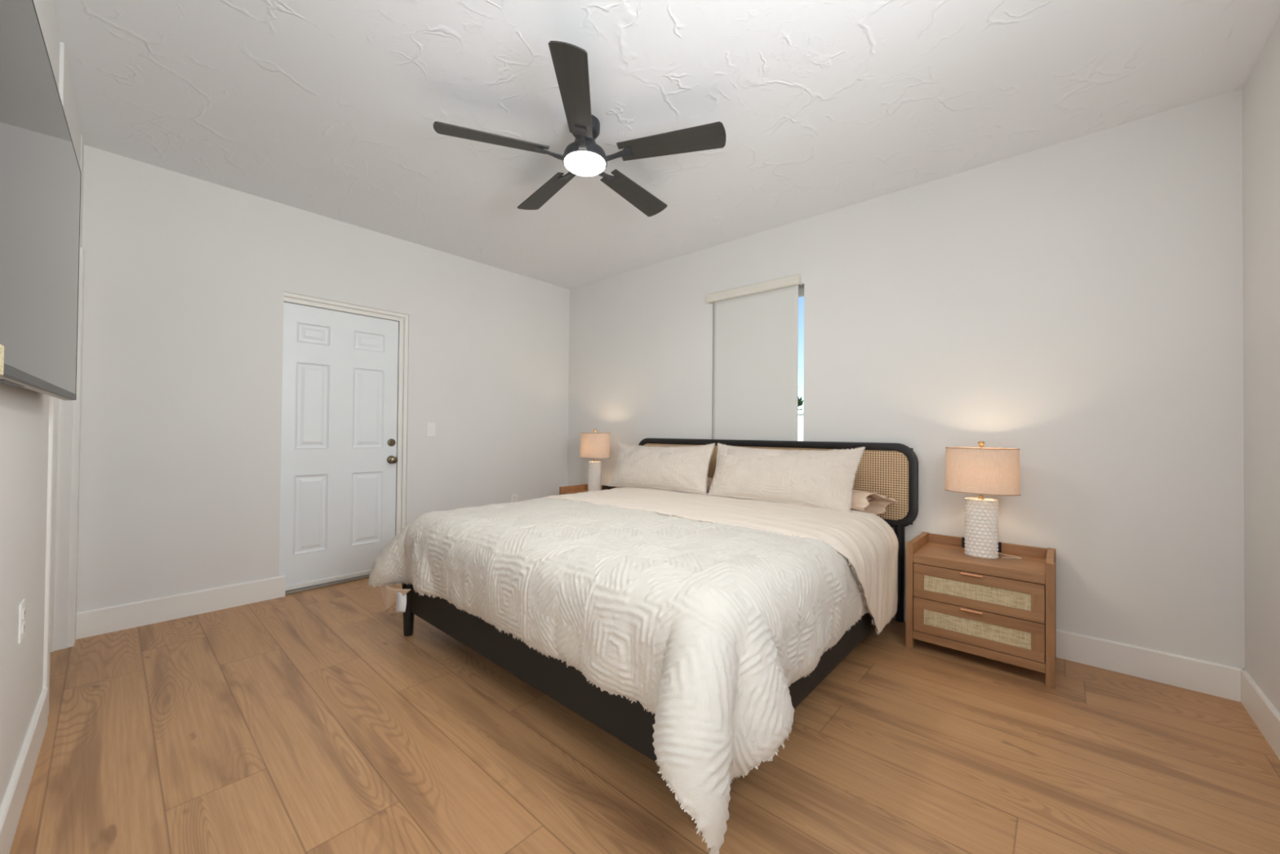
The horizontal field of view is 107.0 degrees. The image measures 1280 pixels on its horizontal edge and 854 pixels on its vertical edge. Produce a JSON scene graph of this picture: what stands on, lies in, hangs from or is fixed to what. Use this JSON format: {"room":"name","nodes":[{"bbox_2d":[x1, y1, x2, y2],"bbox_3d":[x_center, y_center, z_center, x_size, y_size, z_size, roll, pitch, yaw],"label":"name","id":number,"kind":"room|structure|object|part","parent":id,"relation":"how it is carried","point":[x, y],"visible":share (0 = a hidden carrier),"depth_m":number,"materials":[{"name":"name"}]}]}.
{"room":"bedroom","nodes":[
{"label":"bedroom","id":0,"kind":"room"},
{"bbox_2d":[0,0,84,808],"bbox_3d":[-1.995,-0.200,1.492,3.150,2.700,0.131,0,-1,43],"label":"wall","id":1,"kind":"structure","parent":0,"point":[24,412],"depth_m":1.47,"materials":[{"name":"paint"}]},
{"bbox_2d":[17,598,25,644],"bbox_3d":[-1.866,0.585,1.430,0.074,0.117,0.009,0,-1,43],"label":"wall outlet","id":2,"kind":"object","parent":1,"relation":"attached to","point":[21,607],"visible":1,"depth_m":1.41,"materials":[{"name":"white plastic"}]},
{"bbox_2d":[22,607,25,619],"bbox_3d":[-1.865,0.564,1.431,0.034,0.028,0.004,0,-1,43],"label":"socket","id":3,"kind":"object","parent":2,"relation":"attached to","point":[23,608],"depth_m":1.43,"materials":[{"name":"white plastic"}]},
{"bbox_2d":[22,621,25,633],"bbox_3d":[-1.865,0.606,1.431,0.034,0.028,0.004,0,-1,43],"label":"socket","id":4,"kind":"object","parent":2,"relation":"attached to","point":[23,622],"depth_m":1.43,"materials":[{"name":"white plastic"}]},
{"bbox_2d":[0,687,48,853],"bbox_3d":[-1.560,1.079,1.136,2.030,0.142,0.014,0,-1,43],"label":"baseboard","id":5,"kind":"structure","parent":1,"relation":"attached to","point":[11,810],"depth_m":1.43,"materials":[{"name":"white paint"}]},
{"bbox_2d":[0,0,81,400],"bbox_3d":[-1.565,-0.517,1.222,1.450,0.844,0.056,0,-1,44],"label":"television","id":6,"kind":"object","parent":1,"relation":"attached to","point":[40,171],"visible":1,"depth_m":1.09,"materials":[{"name":"black"}]},
{"bbox_2d":[50,398,73,652],"bbox_3d":[-2.705,0.122,2.141,0.868,2.057,0.125,0,-1,43],"label":"trim","id":7,"kind":"structure","parent":1,"relation":"attached to","point":[64,411],"depth_m":2.45,"materials":[{"name":"white paint"}]},
{"bbox_2d":[42,247,84,715],"bbox_3d":[-2.671,0.101,2.203,1.050,2.100,0.025,0,-1,44],"label":"trim","id":8,"kind":"structure","parent":1,"relation":"attached to","point":[72,624],"depth_m":2.48,"materials":[{"name":"white paint"}]},
{"bbox_2d":[76,144,569,612],"bbox_3d":[-2.101,-0.175,3.811,0.200,2.700,3.750,0,-1,42],"label":"wall","id":9,"kind":"structure","parent":0,"point":[187,278],"depth_m":3.07,"materials":[{"name":"paint"}]},
{"bbox_2d":[75,575,285,639],"bbox_3d":[-1.933,1.106,3.839,0.014,0.142,3.414,0,-1,42],"label":"baseboard","id":10,"kind":"structure","parent":9,"relation":"attached to","point":[98,621],"depth_m":2.85,"materials":[{"name":"white paint"}]},
{"bbox_2d":[278,292,408,595],"bbox_3d":[-2.226,0.119,3.601,0.132,2.104,0.848,0,-1,42],"label":"door","id":11,"kind":"structure","parent":9,"relation":"in","point":[344,394],"depth_m":3.58,"materials":[{"name":"white paint"}]},
{"bbox_3d":[-1.993,0.265,3.819,0.074,0.066,0.066,0,-1,42],"label":"knob","id":12,"kind":"part","parent":11,"relation":"part of","materials":[{"name":"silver metal"}]},
{"bbox_2d":[426,422,435,436],"bbox_3d":[-1.773,0.023,4.019,0.012,0.117,0.074,0,-1,42],"label":"light switch","id":13,"kind":"object","parent":9,"relation":"attached to","point":[430,426],"visible":1,"depth_m":4.02,"materials":[{"name":"white plastic"}]},
{"bbox_2d":[511,493,517,502],"bbox_3d":[-1.228,0.712,4.633,0.009,0.117,0.074,0,-1,42],"label":"wall outlet","id":14,"kind":"object","parent":9,"relation":"attached to","point":[513,496],"visible":0.71,"depth_m":4.63,"materials":[{"name":"white plastic"}]},
{"bbox_2d":[8,577,1279,853],"bbox_3d":[-0.958,1.197,1.223,5.650,0.080,6.350,0,-1,42],"label":"floor","id":15,"kind":"structure","parent":0,"point":[308,722],"depth_m":1.67,"materials":[{"name":"brown wood"}]},
{"bbox_2d":[559,484,620,494],"bbox_3d":[-0.419,0.886,4.487,0.610,0.624,0.426,0,-1,42],"label":"nightstand","id":16,"kind":"object","parent":15,"relation":"on","point":[573,489],"visible":0.1,"depth_m":4.62,"materials":[{"name":"brown wood"}]},
{"bbox_3d":[-0.629,0.887,4.685,0.033,0.622,0.410,0,-1,42],"label":"panel","id":17,"kind":"part","parent":16,"relation":"part of","materials":[{"name":"brown wood"}]},
{"bbox_2d":[580,429,609,491],"bbox_3d":[-0.427,0.325,4.486,0.336,0.611,0.249,0,-1,42],"label":"table lamp","id":18,"kind":"object","parent":16,"relation":"on","point":[594,445],"visible":0.9,"depth_m":4.40,"materials":[{"name":"white ceramic"}]},
{"bbox_3d":[-0.425,0.058,4.489,0.322,0.005,0.232,0,-1,42],"label":"shade trim","id":19,"kind":"part","parent":18,"relation":"part of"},
{"bbox_3d":[-0.427,0.290,4.486,0.328,0.005,0.238,0,-1,42],"label":"shade trim","id":20,"kind":"part","parent":18,"relation":"part of","materials":[{"name":"beige fabric"}]},
{"bbox_3d":[-0.426,0.174,4.487,0.326,0.237,0.236,0,-1,42],"label":"lamp shade","id":21,"kind":"part","parent":18,"relation":"part of","materials":[{"name":"fabric"}]},
{"bbox_2d":[401,438,918,762],"bbox_3d":[0.118,0.635,2.833,2.290,1.100,2.200,0,-1,42],"label":"bed","id":22,"kind":"object","parent":15,"relation":"on","point":[889,469],"visible":0.2,"depth_m":2.22,"materials":[{"name":"black wood"}]},
{"bbox_3d":[-1.304,1.019,2.669,0.074,0.300,0.074,0,-1,42],"label":"leg","id":23,"kind":"part","parent":22,"relation":"part of","materials":[{"name":"black paint"}]},
{"bbox_3d":[-0.541,0.902,2.003,2.005,0.265,0.030,0,-1,42],"label":"foot rail","id":24,"kind":"part","parent":22,"relation":"part of","materials":[{"name":"black wood"}]},
{"bbox_3d":[0.828,0.364,3.629,2.191,0.429,0.004,0,-1,42],"label":"cane panel","id":25,"kind":"part","parent":22,"relation":"part of","materials":[{"name":"beige wicker"}]},
{"bbox_3d":[0.833,0.364,3.635,2.290,0.528,0.034,0,-1,42],"label":"headboard frame","id":26,"kind":"part","parent":22,"relation":"part of","materials":[{"name":"black paint"}]},
{"bbox_3d":[0.893,0.917,2.128,0.030,0.265,2.064,0,-1,42],"label":"rail","id":27,"kind":"part","parent":22,"relation":"part of","materials":[{"name":"black wood"}]},
{"bbox_3d":[1.609,0.904,2.934,0.056,0.592,0.056,0,-1,42],"label":"headboard post","id":28,"kind":"part","parent":22,"relation":"part of","materials":[{"name":"black paint"}]},
{"bbox_3d":[0.147,0.704,2.797,1.965,0.269,2.045,0,-1,42],"label":"mattress","id":29,"kind":"object","parent":22,"relation":"on","visible":0},
{"bbox_2d":[368,486,898,853],"bbox_3d":[-0.019,0.753,2.603,2.441,0.591,2.090,0,-1,42],"label":"duvet","id":30,"kind":"object","parent":29,"relation":"on","point":[704,611],"visible":0.99,"depth_m":1.73,"materials":[{"name":"white fabric"}]},
{"bbox_2d":[608,441,715,494],"bbox_3d":[0.141,0.316,3.846,1.176,0.389,0.326,0,-1,42],"label":"pillow sham","id":31,"kind":"object","parent":30,"relation":"on","point":[682,468],"visible":1,"depth_m":3.68,"materials":[{"name":"beige fabric"}]},
{"bbox_2d":[707,442,865,512],"bbox_3d":[0.897,0.312,3.168,1.088,0.393,0.332,0,-1,42],"label":"pillow sham","id":32,"kind":"object","parent":30,"relation":"on","point":[822,479],"visible":0.99,"depth_m":3.00,"materials":[{"name":"beige fabric"}]},
{"bbox_2d":[706,476,713,493],"bbox_3d":[0.321,0.454,3.829,0.890,0.171,0.241,0,-1,42],"label":"pillow","id":33,"kind":"object","parent":29,"relation":"on","point":[709,480],"visible":0.02,"depth_m":3.57,"materials":[{"name":"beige fabric"}]},
{"bbox_2d":[850,488,898,515],"bbox_3d":[1.127,0.473,3.103,0.962,0.213,0.318,0,-1,42],"label":"pillow","id":34,"kind":"object","parent":29,"relation":"on","point":[875,504],"visible":0.12,"depth_m":2.89,"materials":[{"name":"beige fabric"}]},
{"bbox_2d":[905,531,1055,688],"bbox_3d":[1.798,0.913,2.510,0.608,0.568,0.426,0,-1,42],"label":"nightstand","id":35,"kind":"object","parent":15,"relation":"on","point":[1003,610],"visible":0.98,"depth_m":2.37,"materials":[{"name":"brown wood"}]},
{"bbox_3d":[1.589,0.914,2.707,0.033,0.566,0.410,0,-1,42],"label":"panel","id":36,"kind":"part","parent":35,"relation":"part of","materials":[{"name":"brown wood"}]},
{"bbox_3d":[1.659,0.737,2.367,0.092,0.008,0.022,0,-1,42],"label":"handle","id":37,"kind":"part","parent":35,"relation":"part of","materials":[{"name":"gold metal"}]},
{"bbox_3d":[1.657,0.918,2.365,0.092,0.008,0.022,0,-1,42],"label":"handle","id":38,"kind":"part","parent":35,"relation":"part of","materials":[{"name":"gold metal"}]},
{"bbox_3d":[1.677,0.821,2.374,0.536,0.177,0.020,0,-1,42],"label":"drawer","id":39,"kind":"part","parent":35,"relation":"part of","materials":[{"name":"brown wood"}]},
{"bbox_3d":[1.675,1.002,2.372,0.536,0.177,0.020,0,-1,42],"label":"drawer","id":40,"kind":"part","parent":35,"relation":"part of","materials":[{"name":"brown wood"}]},
{"bbox_3d":[1.796,1.118,2.507,0.542,0.042,0.386,0,-1,42],"label":"rail","id":41,"kind":"part","parent":35,"relation":"part of","materials":[{"name":"brown wood"}]},
{"bbox_2d":[944,440,1020,559],"bbox_3d":[1.817,0.380,2.521,0.336,0.611,0.249,0,-1,42],"label":"table lamp","id":42,"kind":"object","parent":35,"relation":"on","point":[992,471],"visible":1,"depth_m":2.46,"materials":[{"name":"white ceramic"}]},
{"bbox_3d":[1.817,0.345,2.521,0.328,0.005,0.238,0,-1,42],"label":"shade trim","id":43,"kind":"part","parent":42,"relation":"part of","materials":[{"name":"beige fabric"}]},
{"bbox_3d":[1.820,0.113,2.524,0.322,0.005,0.232,0,-1,42],"label":"shade trim","id":44,"kind":"part","parent":42,"relation":"part of","materials":[{"name":"beige fabric"}]},
{"bbox_3d":[1.819,0.229,2.522,0.326,0.237,0.236,0,-1,42],"label":"lamp shade","id":45,"kind":"part","parent":42,"relation":"part of","materials":[{"name":"fabric"}]},
{"bbox_2d":[998,552,1021,559],"bbox_3d":[1.960,0.674,2.517,0.093,0.025,0.132,0,-1,24],"label":"lamp cord","id":46,"kind":"object","parent":35,"relation":"on","point":[998,553],"visible":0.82,"depth_m":2.48,"materials":[{"name":"white plastic"}]},
{"bbox_3d":[2.018,0.914,2.324,0.033,0.566,0.410,0,-1,42],"label":"panel","id":47,"kind":"part","parent":35,"relation":"part of","materials":[{"name":"brown wood"}]},
{"bbox_2d":[52,0,1279,289],"bbox_3d":[-0.932,-1.583,1.254,5.650,0.080,6.350,0,-1,42],"label":"ceiling","id":48,"kind":"structure","parent":0,"point":[330,108],"depth_m":2.17,"materials":[{"name":"white paint"}]},
{"bbox_2d":[433,40,725,217],"bbox_3d":[-0.269,-1.408,2.408,1.337,0.231,1.326,0,-1,42],"label":"ceiling fan","id":49,"kind":"object","parent":48,"relation":"hanging from","point":[583,157],"visible":1,"depth_m":2.25,"materials":[{"name":"metal"}]},
{"bbox_3d":[-0.692,-1.352,2.223,0.513,0.006,0.143,1,13,-19],"label":"blade","id":50,"kind":"part","parent":49,"relation":"part of","materials":[{"name":"black wood"}]},
{"bbox_3d":[-0.544,-1.345,2.721,0.143,0.006,0.513,-16,9,-36],"label":"blade","id":51,"kind":"part","parent":49,"relation":"part of","materials":[{"name":"black wood"}]},
{"bbox_3d":[-0.433,-1.338,2.314,0.155,0.029,0.053,1,-1,-19],"label":"blade arm","id":52,"kind":"part","parent":49,"relation":"part of","materials":[{"name":"metal"}]},
{"bbox_3d":[-0.377,-1.335,2.503,0.053,0.029,0.155,1,-1,-37],"label":"blade arm","id":53,"kind":"part","parent":49,"relation":"part of","materials":[{"name":"metal"}]},
{"bbox_3d":[-0.264,-1.351,1.929,0.143,0.006,0.513,14,-1,-1],"label":"blade","id":54,"kind":"part","parent":49,"relation":"part of","materials":[{"name":"black wood"}]},
{"bbox_3d":[-0.271,-1.338,2.203,0.053,0.029,0.155,1,-1,-1],"label":"blade arm","id":55,"kind":"part","parent":49,"relation":"part of","materials":[{"name":"metal"}]},
{"bbox_3d":[-0.180,-1.333,2.508,0.053,0.029,0.155,0,-1,35],"label":"blade arm","id":56,"kind":"part","parent":49,"relation":"part of","materials":[{"name":"metal"}]},
{"bbox_3d":[-0.115,-1.335,2.322,0.155,0.029,0.053,0,-1,17],"label":"blade arm","id":57,"kind":"part","parent":49,"relation":"part of","materials":[{"name":"metal"}]},
{"bbox_3d":[-0.025,-1.340,2.734,0.143,0.006,0.513,-16,-10,33],"label":"blade","id":58,"kind":"part","parent":49,"relation":"part of","materials":[{"name":"black wood"}]},
{"bbox_3d":[0.148,-1.344,2.245,0.513,0.006,0.143,0,-14,17],"label":"blade","id":59,"kind":"part","parent":49,"relation":"part of","materials":[{"name":"black wood"}]},
{"bbox_2d":[567,88,1244,669],"bbox_3d":[0.979,-0.147,3.696,4.950,2.700,0.180,0,-1,42],"label":"wall","id":60,"kind":"structure","parent":0,"point":[1076,305],"depth_m":2.51,"materials":[{"name":"paint"}]},
{"bbox_2d":[706,274,800,440],"bbox_3d":[0.853,-0.406,3.662,0.784,1.383,0.044,0,-1,42],"label":"roller blind","id":61,"kind":"object","parent":60,"relation":"attached to","point":[756,326],"visible":0.84,"depth_m":3.63,"materials":[{"name":"fabric"}]},
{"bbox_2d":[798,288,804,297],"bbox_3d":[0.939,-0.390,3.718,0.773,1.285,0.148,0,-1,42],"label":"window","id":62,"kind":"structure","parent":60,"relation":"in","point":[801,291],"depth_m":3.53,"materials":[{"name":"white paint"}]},
{"bbox_2d":[893,596,1245,702],"bbox_3d":[0.921,1.130,3.593,4.600,0.142,0.014,0,-1,42],"label":"baseboard","id":63,"kind":"structure","parent":60,"relation":"attached to","point":[1224,681],"depth_m":2.24,"materials":[{"name":"white paint"}]},
{"bbox_2d":[1241,15,1279,713],"bbox_3d":[0.747,-0.193,-0.170,0.150,2.700,5.900,0,-1,42],"label":"wall","id":64,"kind":"structure","parent":0,"point":[1260,91],"depth_m":1.89,"materials":[{"name":"paint"}]},
{"bbox_2d":[1240,668,1279,759],"bbox_3d":[0.707,1.087,-0.092,0.014,0.142,5.800,0,-1,42],"label":"baseboard","id":65,"kind":"structure","parent":64,"relation":"attached to","point":[1259,707],"depth_m":1.86,"materials":[{"name":"white paint"}]},
{"label":"outside","id":66,"kind":"structure","parent":0,"visible":0},
{"bbox_3d":[6.324,1.601,16.865,23.000,0.200,17.000,0,-1,42],"label":"ground","id":67,"kind":"structure","parent":66,"visible":0},
{"bbox_2d":[797,409,803,440],"bbox_3d":[2.008,0.515,12.025,13.000,1.780,0.100,0,-1,42],"label":"fence","id":68,"kind":"object","parent":67,"relation":"on","point":[800,412],"visible":0.02,"depth_m":10.59,"materials":[{"name":"white plastic"}]},
{"bbox_3d":[2.016,-0.335,12.034,13.000,0.080,0.100,0,-1,42],"label":"fence rail","id":69,"kind":"part","parent":68,"relation":"part of","materials":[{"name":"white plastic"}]},
{"bbox_2d":[797,386,803,409],"bbox_3d":[3.596,-0.158,13.989,2.405,3.211,2.391,0,-1,42],"label":"tree","id":70,"kind":"object","parent":67,"relation":"on","point":[800,402],"visible":0.02,"depth_m":13.58,"materials":[{"name":"green plant"}]}
]}

